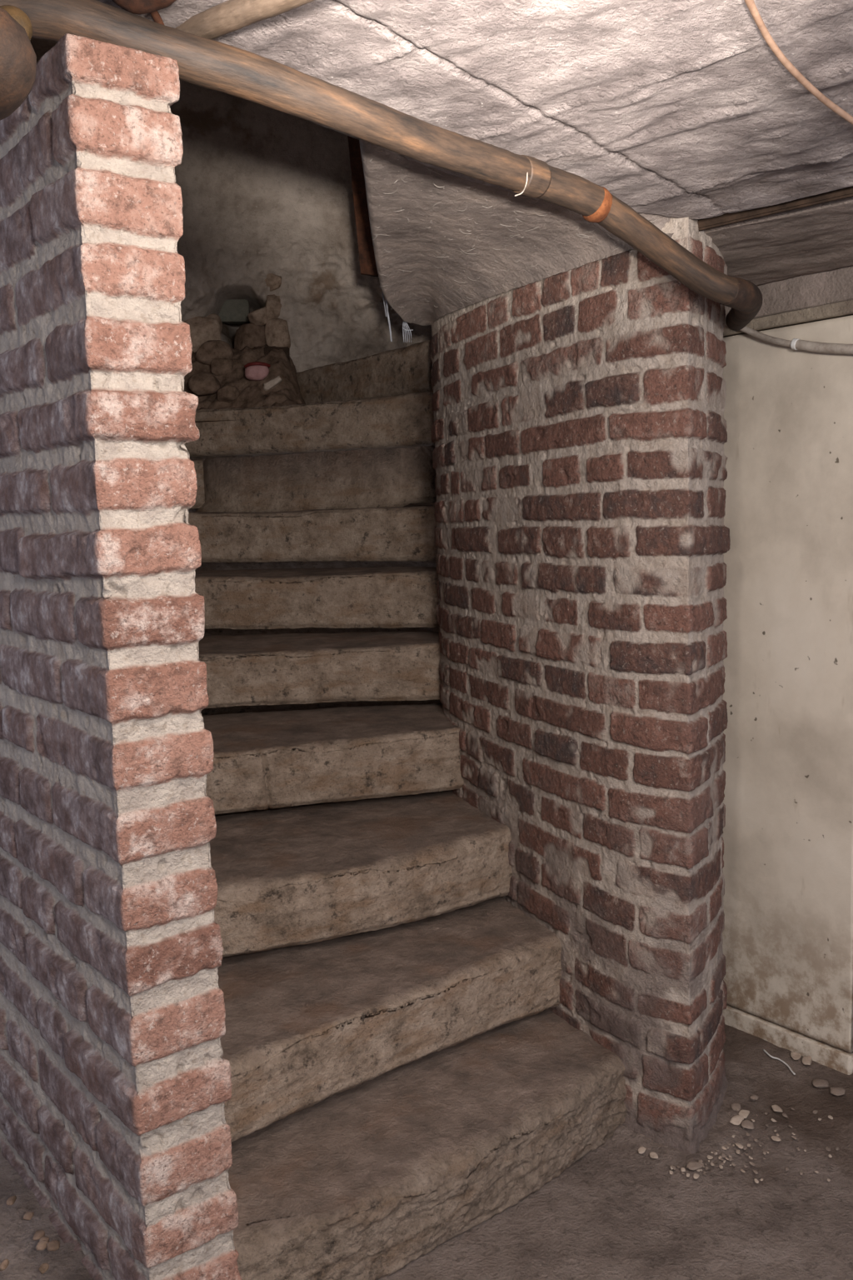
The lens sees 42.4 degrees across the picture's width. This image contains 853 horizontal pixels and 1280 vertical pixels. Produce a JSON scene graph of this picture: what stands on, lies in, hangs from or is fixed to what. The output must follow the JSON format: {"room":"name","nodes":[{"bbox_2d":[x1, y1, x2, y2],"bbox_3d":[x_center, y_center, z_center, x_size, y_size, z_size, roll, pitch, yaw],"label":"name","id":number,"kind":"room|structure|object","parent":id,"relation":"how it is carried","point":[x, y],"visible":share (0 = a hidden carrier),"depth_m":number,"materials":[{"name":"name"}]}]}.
{"room":"basement","nodes":[
{"label":"basement","id":0,"kind":"room"},
{"bbox_2d":[30,37,57,60],"bbox_3d":[-0.502,-1.788,2.563,2.100,0.030,3.100,-2,6,0],"label":"ceiling","id":1,"kind":"structure","parent":0,"point":[41,47],"depth_m":3.44,"materials":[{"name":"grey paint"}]},
{"bbox_2d":[347,135,378,276],"bbox_3d":[-0.166,-1.337,2.593,0.126,0.940,0.016,-2,6,0],"label":"bar","id":2,"kind":"object","parent":1,"relation":"hanging from","point":[367,256],"visible":0.25,"depth_m":2.62,"materials":[{"name":"metal"}]},
{"bbox_2d":[0,33,242,1279],"bbox_3d":[-0.558,0.190,1.496,0.125,1.577,0.958,-7,8,-38],"label":"wall","id":3,"kind":"structure","parent":0,"point":[116,1078],"depth_m":1.14,"materials":[{"name":"brick"}]},
{"bbox_2d":[0,5,36,119],"bbox_3d":[-0.408,-0.500,0.933,0.145,0.135,0.165,-4,7,-19],"label":"pipe bend","id":4,"kind":"object","parent":3,"relation":"attached to","point":[17,56],"visible":1,"depth_m":0.90,"materials":[{"name":"metal"}]},
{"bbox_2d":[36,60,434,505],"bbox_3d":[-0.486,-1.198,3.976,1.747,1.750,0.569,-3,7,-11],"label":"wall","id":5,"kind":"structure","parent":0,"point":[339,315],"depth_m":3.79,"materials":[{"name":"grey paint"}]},
{"bbox_2d":[205,313,222,334],"bbox_3d":[-0.764,-1.091,3.845,0.091,0.101,0.087,1,7,23],"label":"rubble stone","id":6,"kind":"object","parent":5,"relation":"in","point":[215,316],"visible":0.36,"depth_m":3.83,"materials":[{"name":"brown stone"}]},
{"bbox_2d":[218,299,249,324],"bbox_3d":[-0.698,-1.185,3.969,0.117,0.079,0.063,-2,7,-6],"label":"stone block","id":7,"kind":"object","parent":5,"relation":"attached to","point":[233,311],"visible":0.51,"depth_m":3.94,"materials":[{"name":"grey stone"}]},
{"bbox_2d":[265,273,281,291],"bbox_3d":[-0.529,-1.233,3.798,0.064,0.065,0.050,-1,7,9],"label":"rubble stone","id":8,"kind":"object","parent":5,"relation":"attached to","point":[272,281],"visible":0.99,"depth_m":3.78,"materials":[{"name":"brown stone"}]},
{"bbox_2d":[183,114,383,352],"bbox_3d":[-0.510,-1.356,3.984,0.885,1.359,0.475,-3,7,-12],"label":"wall lint","id":9,"kind":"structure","parent":5,"relation":"attached to","point":[197,114],"depth_m":3.78},
{"bbox_2d":[96,0,852,219],"bbox_3d":[0.030,-0.691,0.534,3.300,0.362,2.417,-2,6,0],"label":"ceiling","id":10,"kind":"structure","parent":0,"point":[675,108],"depth_m":1.27,"materials":[{"name":"concrete"}]},
{"bbox_2d":[112,0,176,14],"bbox_3d":[-0.281,-0.651,1.106,0.081,0.035,0.039,-1,7,9],"label":"bracket","id":11,"kind":"object","parent":10,"relation":"attached to","point":[135,7],"visible":1,"depth_m":1.10,"materials":[{"name":"brown metal"}]},
{"bbox_2d":[150,10,164,24],"bbox_3d":[-0.284,-0.657,1.164,0.010,0.022,0.037,0,7,15],"label":"nail","id":12,"kind":"object","parent":10,"relation":"attached to","point":[156,16],"visible":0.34,"depth_m":1.16,"materials":[{"name":"brown metal"}]},
{"bbox_2d":[175,0,314,39],"bbox_3d":[-0.130,-0.603,1.025,0.034,0.119,0.572,-6,8,-34],"label":"pipe","id":13,"kind":"object","parent":10,"relation":"attached to","point":[229,16],"visible":0.73,"depth_m":1.10,"materials":[{"name":"brown metal"}]},
{"bbox_2d":[0,0,763,330],"bbox_3d":[0.094,-0.593,1.468,1.371,0.229,0.182,-7,9,-40],"label":"pipe","id":14,"kind":"object","parent":10,"relation":"attached to","point":[202,62],"visible":0.94,"depth_m":1.26,"materials":[{"name":"metal"}]},
{"bbox_2d":[697,185,852,231],"bbox_3d":[0.670,-0.680,1.559,0.895,0.072,0.015,5,9,44],"label":"trim","id":15,"kind":"structure","parent":10,"relation":"attached to","point":[727,218],"depth_m":1.69,"materials":[{"name":"wood"}]},
{"bbox_2d":[745,0,852,124],"bbox_3d":[0.305,-0.619,0.995,0.069,0.082,0.996,2,8,30],"label":"cable","id":16,"kind":"object","parent":10,"relation":"attached to","point":[751,4],"visible":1,"depth_m":1.19,"materials":[{"name":"beige plastic"}]},
{"bbox_2d":[359,139,674,325],"bbox_3d":[0.144,-1.101,2.028,0.534,0.885,1.278,-2,6,0],"label":"ceiling","id":17,"kind":"structure","parent":0,"point":[407,244],"depth_m":1.91,"materials":[{"name":"paint"}]},
{"bbox_2d":[381,291,413,342],"bbox_3d":[-0.066,-0.750,2.565,0.023,0.115,0.087,4,9,41],"label":"cobweb","id":18,"kind":"object","parent":17,"relation":"hanging from","point":[387,305],"visible":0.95,"depth_m":2.54},
{"bbox_2d":[370,160,668,309],"bbox_3d":[0.156,-0.702,2.061,0.503,0.084,1.060,-2,6,0],"label":"lint","id":19,"kind":"object","parent":17,"relation":"attached to","point":[371,160],"visible":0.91,"depth_m":1.87},
{"bbox_2d":[430,216,730,1154],"bbox_3d":[0.293,0.025,2.629,0.540,1.620,1.633,-2,6,0],"label":"wall","id":20,"kind":"structure","parent":0,"point":[579,433],"depth_m":1.97,"materials":[{"name":"red brick"}]},
{"bbox_2d":[377,1024,852,1279],"bbox_3d":[0.176,0.890,1.964,3.500,0.039,4.900,-2,6,0],"label":"floor","id":21,"kind":"structure","parent":0,"point":[618,1212],"depth_m":1.78,"materials":[{"name":"grey concrete"}]},
{"bbox_2d":[0,1145,93,1279],"bbox_3d":[-0.675,0.881,1.118,0.730,0.274,1.100,-7,8,-38],"label":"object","id":22,"kind":"structure","parent":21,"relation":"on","point":[17,1245],"depth_m":1.36,"materials":[{"name":"brown soil"}]},
{"bbox_2d":[0,1259,9,1270],"bbox_3d":[-0.493,0.728,1.282,0.008,0.008,0.017,-2,6,0],"label":"crumb","id":23,"kind":"object","parent":22,"relation":"on","point":[5,1262],"visible":1,"depth_m":1.28,"materials":[{"name":"brown stone"}]},
{"bbox_2d":[6,1195,16,1205],"bbox_3d":[-0.530,0.716,1.404,0.010,0.008,0.015,-2,6,0],"label":"crumb","id":24,"kind":"object","parent":22,"relation":"on","point":[11,1200],"visible":1,"depth_m":1.40,"materials":[{"name":"brown stone"}]},
{"bbox_2d":[23,1211,34,1220],"bbox_3d":[-0.496,0.718,1.372,0.012,0.008,0.016,-2,6,0],"label":"crumb","id":25,"kind":"object","parent":22,"relation":"on","point":[27,1216],"visible":1,"depth_m":1.37,"materials":[{"name":"brown stone"}]},
{"bbox_2d":[32,1230,44,1240],"bbox_3d":[-0.470,0.722,1.334,0.013,0.008,0.018,-2,6,0],"label":"crumb","id":26,"kind":"object","parent":22,"relation":"on","point":[38,1234],"visible":1,"depth_m":1.33,"materials":[{"name":"brown stone"}]},
{"bbox_2d":[35,1240,49,1250],"bbox_3d":[-0.460,0.724,1.316,0.013,0.008,0.016,-2,6,0],"label":"crumb","id":27,"kind":"object","parent":22,"relation":"on","point":[42,1245],"visible":1,"depth_m":1.31,"materials":[{"name":"brown stone"}]},
{"bbox_2d":[38,1262,49,1274],"bbox_3d":[-0.443,0.728,1.274,0.011,0.008,0.016,-2,6,0],"label":"crumb","id":28,"kind":"object","parent":22,"relation":"on","point":[43,1267],"visible":1,"depth_m":1.27,"materials":[{"name":"brown stone"}]},
{"bbox_2d":[39,1235,49,1241],"bbox_3d":[-0.460,0.723,1.322,0.011,0.008,0.016,-2,6,0],"label":"crumb","id":29,"kind":"object","parent":22,"relation":"on","point":[44,1237],"visible":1,"depth_m":1.32,"materials":[{"name":"stone"}]},
{"bbox_2d":[46,1239,59,1250],"bbox_3d":[-0.447,0.723,1.314,0.018,0.008,0.016,-2,6,0],"label":"crumb","id":30,"kind":"object","parent":22,"relation":"on","point":[53,1245],"visible":1,"depth_m":1.31,"materials":[{"name":"brown stone"}]},
{"bbox_2d":[228,1008,627,1279],"bbox_3d":[-0.067,0.859,1.816,1.140,0.150,0.339,-7,9,-42],"label":"stone step","id":31,"kind":"structure","parent":21,"relation":"on","point":[363,1182],"depth_m":1.76,"materials":[{"name":"stone"}]},
{"bbox_2d":[217,896,561,1142],"bbox_3d":[-0.130,0.695,2.006,1.008,0.187,0.522,-5,7,-27],"label":"stone step","id":32,"kind":"structure","parent":31,"relation":"on","point":[307,1025],"depth_m":1.96,"materials":[{"name":"stone"}]},
{"bbox_2d":[210,790,512,957],"bbox_3d":[-0.273,0.502,2.293,0.987,0.190,0.490,-4,7,-20],"label":"stone step","id":33,"kind":"structure","parent":32,"relation":"on","point":[286,877],"depth_m":2.19,"materials":[{"name":"stone"}]},
{"bbox_2d":[201,703,464,815],"bbox_3d":[-0.340,0.300,2.611,0.927,0.193,0.503,-3,7,-13],"label":"stone step","id":34,"kind":"structure","parent":33,"relation":"on","point":[267,760],"depth_m":2.49,"materials":[{"name":"stone"}]},
{"bbox_2d":[198,631,441,714],"bbox_3d":[-0.416,0.103,2.872,0.997,0.195,0.485,-2,6,0],"label":"stone step","id":35,"kind":"structure","parent":34,"relation":"on","point":[266,672],"depth_m":2.75,"materials":[{"name":"stone"}]},
{"bbox_2d":[195,566,439,635],"bbox_3d":[-0.441,-0.101,3.161,1.048,0.197,0.398,-1,6,4],"label":"stone step","id":36,"kind":"structure","parent":35,"relation":"on","point":[332,600],"depth_m":2.98,"materials":[{"name":"stone"}]},
{"bbox_2d":[188,505,437,570],"bbox_3d":[-0.468,-0.294,3.325,1.160,0.200,0.321,0,7,13],"label":"stone step","id":37,"kind":"structure","parent":36,"relation":"on","point":[404,536],"depth_m":3.16,"materials":[{"name":"stone"}]},
{"bbox_2d":[188,445,436,512],"bbox_3d":[-0.443,-0.470,3.372,1.099,0.188,0.242,1,7,21],"label":"stone step","id":38,"kind":"structure","parent":37,"relation":"on","point":[397,477],"depth_m":3.23,"materials":[{"name":"stone"}]},
{"bbox_2d":[185,390,434,459],"bbox_3d":[-0.344,-0.668,3.649,1.076,0.182,0.764,1,7,21],"label":"stone step","id":39,"kind":"structure","parent":38,"relation":"on","point":[406,420],"depth_m":3.29,"materials":[{"name":"stone"}]},
{"bbox_2d":[184,344,305,422],"bbox_3d":[-0.725,-0.849,3.635,0.800,0.296,0.580,-2,6,0],"label":"rubble pile","id":40,"kind":"object","parent":39,"relation":"on","point":[252,393],"visible":0.2,"depth_m":3.58,"materials":[{"name":"brown stone"}]},
{"bbox_2d":[183,316,221,352],"bbox_3d":[-0.789,-1.049,3.818,0.160,0.152,0.126,-2,6,0],"label":"rubble stone","id":41,"kind":"object","parent":40,"relation":"on","point":[202,329],"visible":0.34,"depth_m":3.77,"materials":[{"name":"brown stone"}]},
{"bbox_2d":[188,372,221,395],"bbox_3d":[-0.716,-0.824,3.551,0.105,0.073,0.103,-2,6,0],"label":"rubble stone","id":42,"kind":"object","parent":40,"relation":"on","point":[202,384],"visible":0.98,"depth_m":3.51,"materials":[{"name":"brown stone"}]},
{"bbox_2d":[195,340,234,365],"bbox_3d":[-0.713,-0.960,3.696,0.129,0.087,0.097,-2,6,0],"label":"rubble stone","id":43,"kind":"object","parent":40,"relation":"on","point":[210,350],"visible":0.8,"depth_m":3.66,"materials":[{"name":"brown stone"}]},
{"bbox_2d":[210,358,233,376],"bbox_3d":[-0.677,-0.904,3.659,0.078,0.063,0.081,-2,6,0],"label":"rubble stone","id":44,"kind":"object","parent":40,"relation":"on","point":[219,367],"visible":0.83,"depth_m":3.63,"materials":[{"name":"brown stone"}]},
{"bbox_2d":[216,385,239,402],"bbox_3d":[-0.639,-0.790,3.532,0.076,0.057,0.070,-2,6,0],"label":"rubble stone","id":45,"kind":"object","parent":40,"relation":"on","point":[227,393],"visible":0.98,"depth_m":3.51,"materials":[{"name":"brown stone"}]},
{"bbox_2d":[234,323,265,349],"bbox_3d":[-0.608,-1.036,3.827,0.130,0.125,0.101,-2,6,0],"label":"rubble stone","id":46,"kind":"object","parent":40,"relation":"on","point":[252,335],"visible":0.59,"depth_m":3.79,"materials":[{"name":"brown stone"}]},
{"bbox_2d":[247,306,267,325],"bbox_3d":[-0.578,-1.116,3.796,0.082,0.066,0.064,-2,6,0],"label":"rubble stone","id":47,"kind":"object","parent":46,"relation":"on","point":[258,317],"visible":0.94,"depth_m":3.77,"materials":[{"name":"brown stone"}]},
{"bbox_2d":[244,361,270,380],"bbox_3d":[-0.543,-0.863,3.538,0.084,0.056,0.062,-2,6,0],"label":"fragment","id":48,"kind":"object","parent":40,"relation":"on","point":[254,371],"visible":1,"depth_m":3.52,"materials":[{"name":"ceramic"}]},
{"bbox_2d":[262,375,282,390],"bbox_3d":[-0.495,-0.823,3.529,0.064,0.047,0.040,-3,7,-11],"label":"shard","id":49,"kind":"object","parent":40,"relation":"on","point":[270,384],"visible":1,"depth_m":3.52},
{"bbox_2d":[263,346,289,361],"bbox_3d":[-0.505,-0.913,3.719,0.089,0.153,0.055,-3,7,-9],"label":"scrap","id":50,"kind":"object","parent":40,"relation":"on","point":[267,349],"visible":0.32,"depth_m":3.69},
{"bbox_2d":[265,318,290,348],"bbox_3d":[-0.513,-1.049,3.800,0.090,0.125,0.081,-2,6,0],"label":"rubble stone","id":51,"kind":"object","parent":40,"relation":"on","point":[277,332],"visible":0.79,"depth_m":3.77,"materials":[{"name":"brown stone"}]},
{"bbox_2d":[265,294,281,319],"bbox_3d":[-0.529,-1.143,3.803,0.077,0.101,0.064,-3,7,-9],"label":"rubble stone","id":52,"kind":"object","parent":51,"relation":"on","point":[273,305],"visible":0.83,"depth_m":3.78,"materials":[{"name":"brown stone"}]},
{"bbox_2d":[295,339,432,404],"bbox_3d":[-0.167,-0.834,3.692,0.349,0.180,1.067,-6,8,-35],"label":"stone step","id":53,"kind":"structure","parent":39,"relation":"on","point":[407,369],"depth_m":3.40,"materials":[{"name":"stone"}]},
{"bbox_2d":[638,1145,646,1153],"bbox_3d":[0.376,0.890,1.920,0.013,0.003,0.022,2,8,32],"label":"chip","id":54,"kind":"object","parent":21,"relation":"on","point":[642,1149],"visible":1,"depth_m":1.92,"materials":[{"name":"beige stone"}]},
{"bbox_2d":[650,1151,658,1158],"bbox_3d":[0.393,0.892,1.903,0.014,0.004,0.019,-1,7,4],"label":"chip","id":55,"kind":"object","parent":21,"relation":"on","point":[652,1154],"visible":1,"depth_m":1.90,"materials":[{"name":"beige stone"}]},
{"bbox_2d":[686,1160,703,1169],"bbox_3d":[0.455,0.893,1.865,0.026,0.006,0.025,2,7,29],"label":"chip","id":56,"kind":"object","parent":21,"relation":"on","point":[692,1165],"visible":1,"depth_m":1.86,"materials":[{"name":"beige stone"}]},
{"bbox_2d":[693,1173,699,1179],"bbox_3d":[0.452,0.898,1.842,0.010,0.002,0.016,2,7,28],"label":"chip","id":57,"kind":"object","parent":21,"relation":"on","point":[696,1176],"visible":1,"depth_m":1.84,"materials":[{"name":"beige stone"}]},
{"bbox_2d":[730,1102,740,1110],"bbox_3d":[0.577,0.870,2.047,0.018,0.004,0.027,-1,7,9],"label":"chip","id":58,"kind":"object","parent":21,"relation":"on","point":[737,1106],"visible":1,"depth_m":2.05,"materials":[{"name":"grey stone"}]},
{"bbox_2d":[730,1115,744,1124],"bbox_3d":[0.566,0.874,2.003,0.021,0.006,0.031,2,7,29],"label":"chip","id":59,"kind":"object","parent":21,"relation":"on","point":[736,1120],"visible":1,"depth_m":2.00,"materials":[{"name":"beige stone"}]},
{"bbox_2d":[735,1142,743,1149],"bbox_3d":[0.548,0.885,1.925,0.010,0.003,0.019,-4,7,-22],"label":"chip","id":60,"kind":"object","parent":21,"relation":"on","point":[740,1146],"visible":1,"depth_m":1.92,"materials":[{"name":"beige stone"}]},
{"bbox_2d":[739,1110,749,1118],"bbox_3d":[0.584,0.872,2.023,0.017,0.004,0.029,2,8,30],"label":"chip","id":61,"kind":"object","parent":21,"relation":"on","point":[745,1113],"visible":1,"depth_m":2.02,"materials":[{"name":"beige stone"}]},
{"bbox_2d":[740,1119,754,1129],"bbox_3d":[0.580,0.875,1.989,0.024,0.006,0.029,-2,6,-2],"label":"chip","id":62,"kind":"object","parent":21,"relation":"on","point":[746,1123],"visible":1,"depth_m":1.98,"materials":[{"name":"grey stone"}]},
{"bbox_2d":[750,1095,758,1099],"bbox_3d":[0.616,0.860,2.068,0.014,0.004,0.016,3,8,34],"label":"chip","id":63,"kind":"object","parent":21,"relation":"on","point":[752,1097],"visible":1,"depth_m":2.07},
{"bbox_2d":[771,1135,781,1141],"bbox_3d":[0.618,0.880,1.942,0.016,0.004,0.016,-2,6,0],"label":"chip","id":64,"kind":"object","parent":21,"relation":"on","point":[774,1137],"visible":1,"depth_m":1.94,"materials":[{"name":"beige stone"}]},
{"bbox_2d":[771,1104,783,1112],"bbox_3d":[0.648,0.869,2.038,0.016,0.004,0.026,-3,7,-10],"label":"chip","id":65,"kind":"object","parent":21,"relation":"on","point":[777,1108],"visible":1,"depth_m":2.04,"materials":[{"name":"beige stone"}]},
{"bbox_2d":[763,1049,795,1074],"bbox_3d":[0.706,0.841,2.196,0.012,0.003,0.104,-4,7,-18],"label":"scrap","id":66,"kind":"object","parent":21,"relation":"on","point":[764,1050],"visible":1,"depth_m":2.20,"materials":[{"name":"white plastic"}]},
{"bbox_2d":[790,1051,801,1059],"bbox_3d":[0.744,0.837,2.215,0.021,0.005,0.032,0,7,12],"label":"chip","id":67,"kind":"object","parent":21,"relation":"on","point":[795,1056],"visible":1,"depth_m":2.21,"materials":[{"name":"beige stone"}]},
{"bbox_2d":[801,1055,812,1064],"bbox_3d":[0.759,0.839,2.196,0.019,0.005,0.037,1,7,24],"label":"chip","id":68,"kind":"object","parent":21,"relation":"on","point":[807,1060],"visible":1,"depth_m":2.19,"materials":[{"name":"beige stone"}]},
{"bbox_2d":[812,1078,829,1087],"bbox_3d":[0.755,0.850,2.113,0.033,0.007,0.032,-3,7,-9],"label":"chip","id":69,"kind":"object","parent":21,"relation":"on","point":[818,1082],"visible":1,"depth_m":2.11,"materials":[{"name":"grey stone"}]},
{"bbox_2d":[830,1086,845,1095],"bbox_3d":[0.778,0.854,2.080,0.028,0.007,0.030,1,7,19],"label":"chip","id":70,"kind":"object","parent":21,"relation":"on","point":[835,1091],"visible":1,"depth_m":2.08,"materials":[{"name":"beige stone"}]},
{"bbox_2d":[722,315,852,1052],"bbox_3d":[0.683,0.091,2.249,0.033,1.407,0.437,-7,8,-38],"label":"wall","id":71,"kind":"structure","parent":0,"point":[787,934],"depth_m":2.18,"materials":[{"name":"beige paint"}]},
{"bbox_2d":[723,1004,852,1074],"bbox_3d":[0.702,0.823,2.330,0.032,0.049,0.437,-7,8,-38],"label":"baseboard","id":72,"kind":"structure","parent":71,"relation":"attached to","point":[823,1053],"depth_m":2.25,"materials":[{"name":"beige paint"}]},
{"bbox_2d":[723,299,852,337],"bbox_3d":[0.832,-0.606,1.955,0.057,0.029,0.984,-7,8,-38],"label":"trim","id":73,"kind":"structure","parent":71,"relation":"attached to","point":[845,308],"depth_m":2.08,"materials":[{"name":"concrete"}]},
{"bbox_2d":[725,265,852,319],"bbox_3d":[0.835,-0.657,1.952,0.057,0.081,0.984,-7,8,-38],"label":"wooden beam","id":74,"kind":"structure","parent":71,"relation":"attached to","point":[807,291],"depth_m":2.07,"materials":[{"name":"grey wood"}]},
{"bbox_2d":[725,323,852,354],"bbox_3d":[0.712,-0.568,2.053,0.022,0.115,0.360,-7,8,-39],"label":"conduit","id":75,"kind":"object","parent":71,"relation":"attached to","point":[796,344],"visible":0.89,"depth_m":2.05,"materials":[{"name":"white plastic"}]},
{"bbox_3d":[0.462,-0.620,3.076,0.020,2.750,2.150,-2,6,0],"label":"wall","id":76,"kind":"structure","parent":0,"visible":0},
{"bbox_2d":[704,196,852,285],"bbox_3d":[0.711,-0.684,1.756,0.372,0.076,1.133,-7,8,-38],"label":"ceiling","id":77,"kind":"structure","parent":76,"relation":"attached to","point":[816,238],"depth_m":1.86,"materials":[{"name":"grey concrete"}]}
]}

